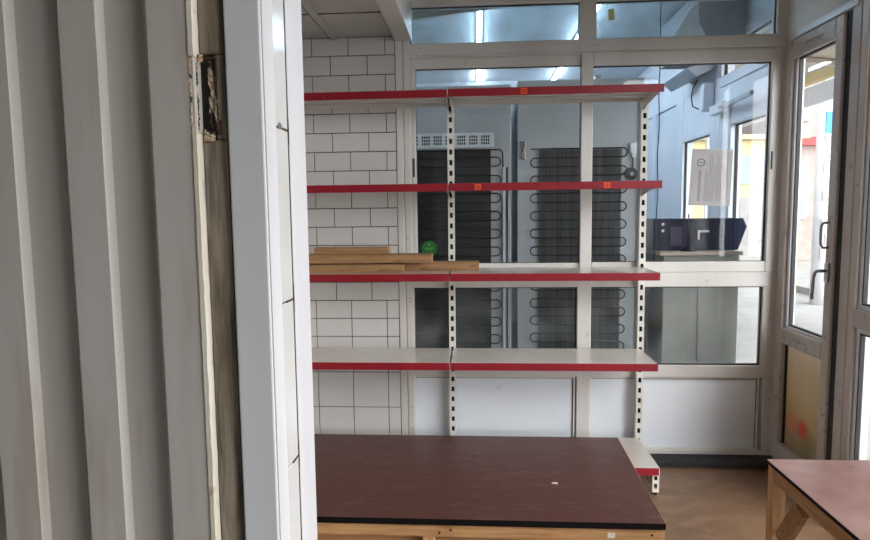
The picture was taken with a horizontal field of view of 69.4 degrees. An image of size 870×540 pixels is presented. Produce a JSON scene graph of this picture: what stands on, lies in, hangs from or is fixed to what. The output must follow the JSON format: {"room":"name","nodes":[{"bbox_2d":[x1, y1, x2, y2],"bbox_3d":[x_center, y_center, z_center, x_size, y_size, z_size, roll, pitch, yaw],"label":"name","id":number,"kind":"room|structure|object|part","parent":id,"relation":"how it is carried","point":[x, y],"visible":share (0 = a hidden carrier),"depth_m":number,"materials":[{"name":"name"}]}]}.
{"room":"empty shop","nodes":[
{"label":"empty shop","id":0,"kind":"room"},
{"bbox_2d":[0,0,317,539],"bbox_3d":[-1.778,-0.070,1.107,3.103,2.762,0.223,0,5,4],"label":"wall","id":1,"kind":"structure","parent":0,"point":[156,379],"depth_m":0.93,"materials":[{"name":"metal"}]},
{"bbox_3d":[-0.310,-0.075,0.968,0.044,2.760,0.104,0,5,4],"label":"grimy post","id":2,"kind":"part","parent":1,"relation":"part of","materials":[{"name":"white metal"}]},
{"bbox_2d":[375,0,411,40],"bbox_3d":[-0.218,-1.225,1.992,0.081,0.465,1.960,0,5,4],"label":"trim","id":3,"kind":"structure","parent":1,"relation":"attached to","point":[396,14],"depth_m":2.69,"materials":[{"name":"white plastic"}]},
{"bbox_2d":[301,0,391,39],"bbox_3d":[-0.716,-1.230,2.024,0.912,0.450,1.960,0,5,4],"label":"ceiling","id":4,"kind":"structure","parent":0,"point":[331,19],"depth_m":2.72,"materials":[{"name":"white paint"}]},
{"bbox_2d":[302,36,401,434],"bbox_3d":[-0.636,-0.306,3.124,0.914,2.500,0.060,0,5,4],"label":"wall","id":5,"kind":"structure","parent":0,"point":[343,146],"depth_m":3.08,"materials":[{"name":"tile"}]},
{"bbox_2d":[412,8,499,20],"bbox_3d":[0.154,-1.355,3.052,0.530,0.257,0.020,0,5,4],"label":"trim","id":6,"kind":"structure","parent":5,"relation":"attached to","point":[416,15],"depth_m":3.06,"materials":[{"name":"metal"}]},
{"bbox_2d":[395,0,788,454],"bbox_3d":[0.722,-0.287,3.031,1.807,2.393,0.070,0,5,4],"label":"window","id":7,"kind":"structure","parent":5,"relation":"in","point":[689,408],"depth_m":3.04,"materials":[{"name":"white plastic"}]},
{"bbox_3d":[-0.102,-0.496,3.049,0.009,0.090,0.008,0,5,4],"label":"finger pull","id":8,"kind":"part","parent":7,"relation":"part of","materials":[{"name":"black plastic"}]},
{"bbox_2d":[422,241,436,255],"bbox_3d":[-0.027,-0.104,3.091,0.078,0.078,0.002,0,5,4],"label":"round sticker","id":9,"kind":"object","parent":7,"relation":"attached to","point":[429,246],"visible":0.88,"depth_m":3.09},
{"bbox_3d":[0.295,0.704,3.158,0.799,0.362,0.022,0,5,4],"label":"infill panel","id":10,"kind":"part","parent":7,"relation":"part of","materials":[{"name":"white plastic"}]},
{"bbox_3d":[0.296,-0.500,3.047,0.816,1.030,0.044,0,5,4],"label":"sash","id":11,"kind":"part","parent":7,"relation":"part of","materials":[{"name":"white plastic"}]},
{"bbox_2d":[608,8,614,20],"bbox_3d":[0.823,-1.191,2.930,0.030,0.055,0.001,0,5,4],"label":"sticky note","id":12,"kind":"object","parent":7,"relation":"attached to","point":[611,16],"visible":1,"depth_m":2.93,"materials":[{"name":"yellow paper"}]},
{"bbox_3d":[1.167,0.699,3.099,0.809,0.362,0.022,0,5,4],"label":"infill panel","id":13,"kind":"part","parent":7,"relation":"part of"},
{"bbox_3d":[1.147,-0.505,2.978,0.908,1.033,0.056,0,5,4],"label":"sash","id":14,"kind":"part","parent":7,"relation":"part of","materials":[{"name":"white plastic"}]},
{"bbox_2d":[688,149,732,205],"bbox_3d":[1.304,-0.438,2.974,0.200,0.272,0.003,0,5,4],"label":"paper notice","id":15,"kind":"object","parent":7,"relation":"attached to","point":[711,169],"visible":1,"depth_m":2.97,"materials":[{"name":"white paper"}]},
{"bbox_2d":[697,152,728,200],"bbox_3d":[1.314,-0.439,2.973,0.142,0.231,0.001,0,5,4],"label":"print","id":16,"kind":"object","parent":15,"relation":"attached to","point":[712,167],"depth_m":2.97},
{"bbox_3d":[1.586,0.270,3.027,0.045,0.420,0.047,0,5,4],"label":"frame","id":17,"kind":"part","parent":7,"relation":"part of","materials":[{"name":"white plastic"}]},
{"bbox_3d":[1.565,-0.510,2.923,0.008,0.083,0.009,0,5,4],"label":"finger pull","id":18,"kind":"part","parent":7,"relation":"part of","materials":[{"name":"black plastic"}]},
{"bbox_2d":[650,454,773,468],"bbox_3d":[0.731,0.924,3.080,1.806,0.028,0.120,0,5,4],"label":"baseboard","id":19,"kind":"structure","parent":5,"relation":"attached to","point":[662,460],"depth_m":3.00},
{"bbox_2d":[416,78,607,86],"bbox_3d":[0.482,-0.592,6.002,2.760,2.500,0.100,0,5,4],"label":"wall","id":20,"kind":"structure","parent":0,"point":[512,83],"depth_m":5.85,"materials":[{"name":"white paint"}]},
{"bbox_2d":[411,2,686,82],"bbox_3d":[0.372,-1.660,4.458,3.000,0.080,2.980,0,5,4],"label":"ceiling","id":21,"kind":"structure","parent":0,"point":[640,19],"depth_m":4.17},
{"bbox_2d":[476,70,480,83],"bbox_3d":[0.380,-1.700,5.491,0.036,0.034,0.544,0,5,4],"label":"recessed light","id":22,"kind":"object","parent":21,"relation":"in","point":[478,72],"depth_m":5.50,"materials":[{"name":"white paint"}]},
{"bbox_2d":[476,11,482,41],"bbox_3d":[0.282,-1.557,3.996,0.037,0.034,0.660,0,5,4],"label":"recessed light","id":23,"kind":"object","parent":21,"relation":"in","point":[479,17],"depth_m":3.97,"materials":[{"name":"white paint"}]},
{"bbox_2d":[551,5,600,79],"bbox_3d":[1.001,-1.619,4.560,0.040,0.034,2.400,0,5,4],"label":"recessed light","id":24,"kind":"object","parent":21,"relation":"in","point":[558,70],"visible":0.04,"depth_m":5.30,"materials":[{"name":"white paint"}]},
{"bbox_2d":[646,3,661,346],"bbox_3d":[1.115,-0.548,3.195,0.048,1.908,0.006,0,5,4],"label":"hanging cable","id":25,"kind":"object","parent":21,"relation":"hanging from","point":[661,3],"visible":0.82,"depth_m":3.21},
{"bbox_2d":[646,67,716,218],"bbox_3d":[1.825,-0.355,4.928,0.080,2.202,2.102,0,5,4],"label":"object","id":26,"kind":"structure","parent":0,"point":[681,124],"depth_m":4.59,"materials":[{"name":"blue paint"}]},
{"bbox_3d":[1.815,-0.275,4.936,0.021,1.921,1.901,0,5,4],"label":"infill panel","id":27,"kind":"part","parent":26,"relation":"part of","materials":[{"name":"white plastic"}]},
{"bbox_2d":[664,65,716,91],"bbox_3d":[1.633,-1.244,4.050,0.184,0.098,0.500,0,5,4],"label":"duct","id":28,"kind":"object","parent":26,"relation":"attached to","point":[689,74],"visible":0.79,"depth_m":3.92,"materials":[{"name":"metal"}]},
{"bbox_2d":[691,80,714,111],"bbox_3d":[1.649,-1.078,3.876,0.119,0.202,0.084,0,5,4],"label":"wall fitting","id":29,"kind":"object","parent":26,"relation":"attached to","point":[707,89],"visible":0.87,"depth_m":3.84,"materials":[{"name":"white plastic"}]},
{"bbox_2d":[639,467,835,539],"bbox_3d":[0.388,0.944,3.588,2.880,0.100,5.200,0,5,4],"label":"floor","id":30,"kind":"structure","parent":0,"point":[693,503],"depth_m":2.61,"materials":[{"name":"brown plastic"}]},
{"bbox_2d":[415,84,510,347],"bbox_3d":[0.146,-0.075,3.773,0.585,1.900,0.672,0,5,4],"label":"refrigerator","id":31,"kind":"object","parent":30,"relation":"on","point":[482,133],"visible":0.6,"depth_m":3.43,"materials":[{"name":"grey metal"}]},
{"bbox_3d":[0.084,-0.022,3.469,0.450,1.252,0.011,0,5,4],"label":"condenser panel","id":32,"kind":"part","parent":31,"relation":"part of","materials":[{"name":"black metal"}]},
{"bbox_2d":[304,83,664,494],"bbox_3d":[0.070,0.061,2.872,1.831,1.800,0.403,0,5,4],"label":"shelving unit","id":33,"kind":"object","parent":30,"relation":"on","point":[480,359],"visible":0.7,"depth_m":2.80,"materials":[{"name":"white metal"}]},
{"bbox_2d":[309,263,404,272],"bbox_3d":[-0.466,-0.009,2.876,0.652,0.036,0.072,0,5,4],"label":"plank","id":34,"kind":"object","parent":33,"relation":"on","point":[347,267],"visible":0.54,"depth_m":2.83,"materials":[{"name":"brown wood"}]},
{"bbox_2d":[309,253,432,263],"bbox_3d":[-0.397,-0.053,2.883,0.771,0.039,0.085,0,5,4],"label":"plank","id":35,"kind":"object","parent":34,"relation":"on","point":[391,257],"visible":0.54,"depth_m":2.84,"materials":[{"name":"brown wood"}]},
{"bbox_2d":[314,246,389,254],"bbox_3d":[-0.380,-0.090,2.892,0.343,0.032,0.052,0,5,4],"label":"plank","id":36,"kind":"object","parent":35,"relation":"on","point":[317,250],"visible":1,"depth_m":2.87,"materials":[{"name":"brown wood"}]},
{"bbox_3d":[-0.398,-0.745,2.691,0.897,0.033,0.005,0,5,4],"label":"price rail","id":37,"kind":"part","parent":33,"relation":"part of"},
{"bbox_3d":[-0.388,-0.762,2.841,0.894,0.028,0.297,0,5,4],"label":"shelf","id":38,"kind":"part","parent":33,"relation":"part of","materials":[{"name":"white metal"}]},
{"bbox_3d":[-0.393,-0.352,2.728,0.897,0.033,0.005,0,5,4],"label":"price rail","id":39,"kind":"part","parent":33,"relation":"part of","materials":[{"name":"red plastic"}]},
{"bbox_3d":[-0.388,0.036,2.765,0.897,0.033,0.005,0,5,4],"label":"price rail","id":40,"kind":"part","parent":33,"relation":"part of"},
{"bbox_3d":[-0.378,0.019,2.915,0.894,0.028,0.297,0,5,4],"label":"shelf","id":41,"kind":"part","parent":33,"relation":"part of","materials":[{"name":"white metal"}]},
{"bbox_3d":[-0.384,0.428,2.802,0.897,0.033,0.005,0,5,4],"label":"price rail","id":42,"kind":"part","parent":33,"relation":"part of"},
{"bbox_3d":[-0.374,0.412,2.953,0.894,0.028,0.297,0,5,4],"label":"shelf","id":43,"kind":"part","parent":33,"relation":"part of","materials":[{"name":"white metal"}]},
{"bbox_2d":[343,261,478,270],"bbox_3d":[-0.282,-0.018,2.933,0.973,0.040,0.057,0,5,4],"label":"plank","id":44,"kind":"object","parent":33,"relation":"on","point":[435,265],"visible":0.44,"depth_m":2.88,"materials":[{"name":"brown wood"}]},
{"bbox_2d":[475,184,480,189],"bbox_3d":[0.183,-0.355,2.685,0.027,0.024,0.002,0,5,4],"label":"price sticker","id":45,"kind":"object","parent":33,"relation":"attached to","point":[477,186],"visible":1,"depth_m":2.69,"materials":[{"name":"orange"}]},
{"bbox_2d":[521,88,526,93],"bbox_3d":[0.372,-0.750,2.635,0.027,0.024,0.002,0,5,4],"label":"price sticker","id":46,"kind":"object","parent":33,"relation":"attached to","point":[523,90],"visible":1,"depth_m":2.63,"materials":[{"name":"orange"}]},
{"bbox_3d":[0.511,-0.768,2.780,0.894,0.028,0.297,0,5,4],"label":"shelf","id":47,"kind":"part","parent":33,"relation":"part of","materials":[{"name":"white metal"}]},
{"bbox_3d":[0.525,0.407,2.892,0.894,0.028,0.297,0,5,4],"label":"shelf","id":48,"kind":"part","parent":33,"relation":"part of","materials":[{"name":"white metal"}]},
{"bbox_3d":[0.515,0.424,2.741,0.897,0.033,0.005,0,5,4],"label":"price rail","id":49,"kind":"part","parent":33,"relation":"part of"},
{"bbox_3d":[0.521,0.014,2.855,0.894,0.028,0.297,0,5,4],"label":"shelf","id":50,"kind":"part","parent":33,"relation":"part of","materials":[{"name":"white metal"}]},
{"bbox_3d":[0.510,0.031,2.704,0.897,0.033,0.005,0,5,4],"label":"price rail","id":51,"kind":"part","parent":33,"relation":"part of","materials":[{"name":"red plastic"}]},
{"bbox_3d":[0.506,-0.357,2.667,0.897,0.033,0.005,0,5,4],"label":"price rail","id":52,"kind":"part","parent":33,"relation":"part of","materials":[{"name":"red plastic"}]},
{"bbox_3d":[0.501,-0.752,2.630,0.897,0.033,0.005,0,5,4],"label":"price rail","id":53,"kind":"part","parent":33,"relation":"part of","materials":[{"name":"red plastic"}]},
{"bbox_3d":[0.528,0.850,2.902,0.895,0.034,0.361,0,5,4],"label":"shelf","id":54,"kind":"part","parent":33,"relation":"part of","materials":[{"name":"white metal"}]},
{"bbox_2d":[604,182,610,187],"bbox_3d":[0.726,-0.358,2.649,0.027,0.024,0.002,0,5,4],"label":"price sticker","id":55,"kind":"object","parent":33,"relation":"attached to","point":[606,184],"visible":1,"depth_m":2.65,"materials":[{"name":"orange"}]},
{"bbox_3d":[0.514,0.866,2.719,0.892,0.032,0.005,0,5,4],"label":"price rail","id":56,"kind":"part","parent":33,"relation":"part of","materials":[{"name":"red plastic"}]},
{"bbox_2d":[314,434,666,539],"bbox_3d":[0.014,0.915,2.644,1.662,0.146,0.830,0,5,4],"label":"table","id":57,"kind":"object","parent":30,"relation":"on","point":[369,487],"visible":0.66,"depth_m":2.45,"materials":[{"name":"dark red-brown laminate"},{"name":"black edging"},{"name":"raw pine"}]},
{"bbox_3d":[-0.021,0.986,2.263,0.042,0.076,0.038,0,5,4],"label":"leg","id":58,"kind":"part","parent":57,"relation":"part of","materials":[{"name":"brown wood"}]},
{"bbox_3d":[-0.040,0.979,2.296,1.600,0.060,0.018,0,5,4],"label":"rail","id":59,"kind":"part","parent":57,"relation":"part of","materials":[{"name":"brown wood"}]},
{"bbox_2d":[607,533,614,537],"bbox_3d":[0.615,0.926,2.193,0.026,0.018,0.001,0,5,4],"label":"scrap","id":60,"kind":"object","parent":57,"relation":"attached to","point":[609,535],"visible":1,"depth_m":2.19,"materials":[{"name":"white paper"}]},
{"bbox_2d":[511,75,644,348],"bbox_3d":[0.804,-0.096,3.728,0.668,1.935,0.670,0,5,4],"label":"refrigerator","id":61,"kind":"object","parent":30,"relation":"on","point":[544,137],"visible":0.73,"depth_m":3.39,"materials":[{"name":"metal"}]},
{"bbox_3d":[0.786,-0.072,3.418,0.436,1.145,0.009,0,5,4],"label":"backing plate","id":62,"kind":"part","parent":61,"relation":"part of","materials":[{"name":"black metal"}]},
{"bbox_2d":[644,249,742,362],"bbox_3d":[1.406,0.373,3.631,0.423,1.004,0.670,0,5,4],"label":"cabinet","id":63,"kind":"object","parent":30,"relation":"on","point":[687,324],"depth_m":3.32,"materials":[{"name":"metal"}]},
{"bbox_2d":[680,214,694,250],"bbox_3d":[1.329,-0.197,3.300,0.078,0.196,0.078,0,5,4],"label":"stand","id":64,"kind":"object","parent":63,"relation":"on","point":[687,248],"visible":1,"depth_m":3.29,"materials":[{"name":"black plastic"}]},
{"bbox_3d":[1.329,-0.205,3.299,0.005,0.180,0.005,2,6,26],"label":"stem","id":65,"kind":"part","parent":64,"relation":"part of","materials":[{"name":"black plastic"}]},
{"bbox_2d":[646,218,746,250],"bbox_3d":[1.417,-0.197,3.426,0.487,0.170,0.168,0,5,4],"label":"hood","id":66,"kind":"object","parent":63,"relation":"on","point":[704,233],"visible":0.97,"depth_m":3.35,"materials":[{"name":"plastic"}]},
{"bbox_3d":[1.288,-0.180,3.357,0.060,0.100,0.005,0,5,4],"label":"label panel","id":67,"kind":"part","parent":66,"relation":"part of","materials":[{"name":"plastic"}]},
{"bbox_3d":[1.427,-0.186,3.346,0.060,0.052,0.008,0,5,4],"label":"white handle","id":68,"kind":"part","parent":66,"relation":"part of","materials":[{"name":"paint"}]},
{"bbox_2d":[765,459,869,539],"bbox_3d":[1.234,0.839,1.414,0.590,0.500,0.854,0,5,4],"label":"table","id":69,"kind":"object","parent":30,"relation":"on","point":[835,493],"visible":1,"depth_m":1.68,"materials":[{"name":"red laminate"}]},
{"bbox_3d":[0.990,0.809,1.835,0.036,0.486,0.036,0,5,4],"label":"leg","id":70,"kind":"part","parent":69,"relation":"part of","materials":[{"name":"brown wood"}]},
{"bbox_2d":[637,0,850,83],"bbox_3d":[1.711,-1.358,3.330,0.140,0.500,5.100,0,5,4],"label":"wall","id":71,"kind":"structure","parent":0,"point":[801,13],"depth_m":2.84,"materials":[{"name":"white paint"}]},
{"bbox_2d":[661,0,745,69],"bbox_3d":[1.498,-1.408,3.732,0.398,0.270,0.720,0,5,4],"label":"wall box","id":72,"kind":"object","parent":71,"relation":"attached to","point":[701,18],"visible":0.53,"depth_m":3.39,"materials":[{"name":"grey metal"}]},
{"bbox_2d":[674,3,705,35],"bbox_3d":[1.375,-1.339,3.393,0.197,0.198,0.018,0,5,4],"label":"drape","id":73,"kind":"object","parent":72,"relation":"hanging from","point":[694,22],"depth_m":3.39,"materials":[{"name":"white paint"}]},
{"bbox_2d":[713,9,771,250],"bbox_3d":[1.720,-0.214,3.449,0.091,2.201,0.881,0,5,4],"label":"door","id":74,"kind":"structure","parent":71,"relation":"in","point":[731,83],"depth_m":3.56,"materials":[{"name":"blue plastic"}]},
{"bbox_2d":[709,90,753,115],"bbox_3d":[1.634,-0.918,3.442,0.061,0.055,0.632,0,5,6],"label":"door closer","id":75,"kind":"object","parent":74,"relation":"attached to","point":[722,107],"depth_m":3.55,"materials":[{"name":"grey metal"}]},
{"bbox_3d":[1.615,-0.914,3.429,0.018,0.022,0.601,0,5,7],"label":"arm","id":76,"kind":"part","parent":75,"relation":"part of","materials":[{"name":"metal"}]},
{"bbox_2d":[770,0,863,459],"bbox_3d":[1.607,-0.041,2.679,0.136,2.006,0.574,0,5,4],"label":"door","id":77,"kind":"structure","parent":71,"relation":"in","point":[809,377],"depth_m":2.59,"materials":[{"name":"plastic"}]},
{"bbox_3d":[1.641,0.594,2.781,0.014,0.480,0.340,0,5,4],"label":"printed panel","id":78,"kind":"part","parent":77,"relation":"part of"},
{"bbox_3d":[1.553,0.058,2.548,0.045,0.124,0.036,0,5,4],"label":"handle","id":79,"kind":"part","parent":77,"relation":"part of","materials":[{"name":"metal"}]},
{"bbox_3d":[1.563,-0.139,2.526,0.035,0.110,0.012,0,5,4],"label":"pull handle","id":80,"kind":"part","parent":77,"relation":"part of","materials":[{"name":"metal"}]},
{"bbox_3d":[1.577,0.011,2.530,0.010,0.080,0.028,0,5,4],"label":"handle plate","id":81,"kind":"part","parent":77,"relation":"part of","materials":[{"name":"metal"}]},
{"bbox_2d":[840,0,869,459],"bbox_3d":[1.567,0.059,1.654,0.077,2.001,1.484,0,5,4],"label":"window","id":82,"kind":"structure","parent":71,"relation":"in","point":[856,402],"depth_m":2.35,"materials":[{"name":"glass"}]},
{"label":"outside","id":83,"kind":"structure","parent":0,"visible":0},
{"bbox_2d":[736,259,869,459],"bbox_3d":[25.559,-0.929,22.362,72.000,0.190,72.000,0,5,4],"label":"ground","id":84,"kind":"structure","parent":83,"point":[808,316],"depth_m":7.88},
{"bbox_2d":[691,133,810,260],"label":"window","id":85,"kind":"structure","parent":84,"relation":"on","point":[752,145],"depth_m":14.39,"materials":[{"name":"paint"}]},
{"bbox_3d":[7.386,-0.899,14.466,0.800,1.550,0.090,0,5,4],"label":"door","id":86,"kind":"part","parent":85,"relation":"part of","materials":[{"name":"white paint"}]},
{"bbox_2d":[703,27,835,217],"bbox_3d":[2.744,-0.566,5.501,1.540,2.810,6.600,0,5,4],"label":"canopy","id":87,"kind":"object","parent":84,"relation":"on","point":[820,66],"visible":0.02,"depth_m":5.59,"materials":[{"name":"beige metal"}]},
{"bbox_3d":[3.619,-0.724,8.377,0.060,2.560,0.060,0,5,4],"label":"post","id":88,"kind":"part","parent":87,"relation":"part of","materials":[{"name":"white paint"}]},
{"bbox_2d":[742,77,833,259],"bbox_3d":[11.864,-3.625,19.397,6.300,6.060,7.600,0,5,4],"label":"house","id":89,"kind":"structure","parent":84,"relation":"on","point":[808,153],"depth_m":16.24,"materials":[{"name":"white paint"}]},
{"bbox_3d":[9.463,-2.044,16.216,0.160,1.250,0.020,0,5,4],"label":"pane","id":90,"kind":"part","parent":89,"relation":"part of","materials":[{"name":"glass"}]},
{"bbox_3d":[9.324,-4.507,15.989,0.380,1.200,0.020,0,5,4],"label":"pane","id":91,"kind":"part","parent":89,"relation":"part of","materials":[{"name":"clear glass"}]},
{"bbox_2d":[796,283,809,294],"bbox_3d":[6.302,-0.117,14.669,0.200,0.100,50.000,0,5,4],"label":"kerb","id":92,"kind":"object","parent":84,"relation":"on","point":[801,288],"depth_m":10.14,"materials":[{"name":"grey concrete"}]},
{"bbox_2d":[809,102,830,304],"bbox_3d":[5.429,-1.036,8.793,0.217,3.060,0.231,0,5,4],"label":"post","id":93,"kind":"object","parent":84,"relation":"on","point":[823,143],"visible":0.46,"depth_m":8.75,"materials":[{"name":"white paint"}]},
{"bbox_2d":[822,99,832,135],"bbox_3d":[4.648,-0.708,7.290,0.420,2.710,0.124,0,5,4],"label":"street sign","id":94,"kind":"object","parent":84,"relation":"on","point":[828,105],"visible":0.16,"depth_m":7.15,"materials":[{"name":"white paint"}]},
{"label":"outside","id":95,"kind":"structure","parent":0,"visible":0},
{"bbox_2d":[796,275,809,285],"bbox_3d":[10.792,1.179,0.900,10.600,0.015,23.000,0,5,4],"label":"road","id":96,"kind":"structure","parent":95,"point":[802,279],"depth_m":11.84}
]}

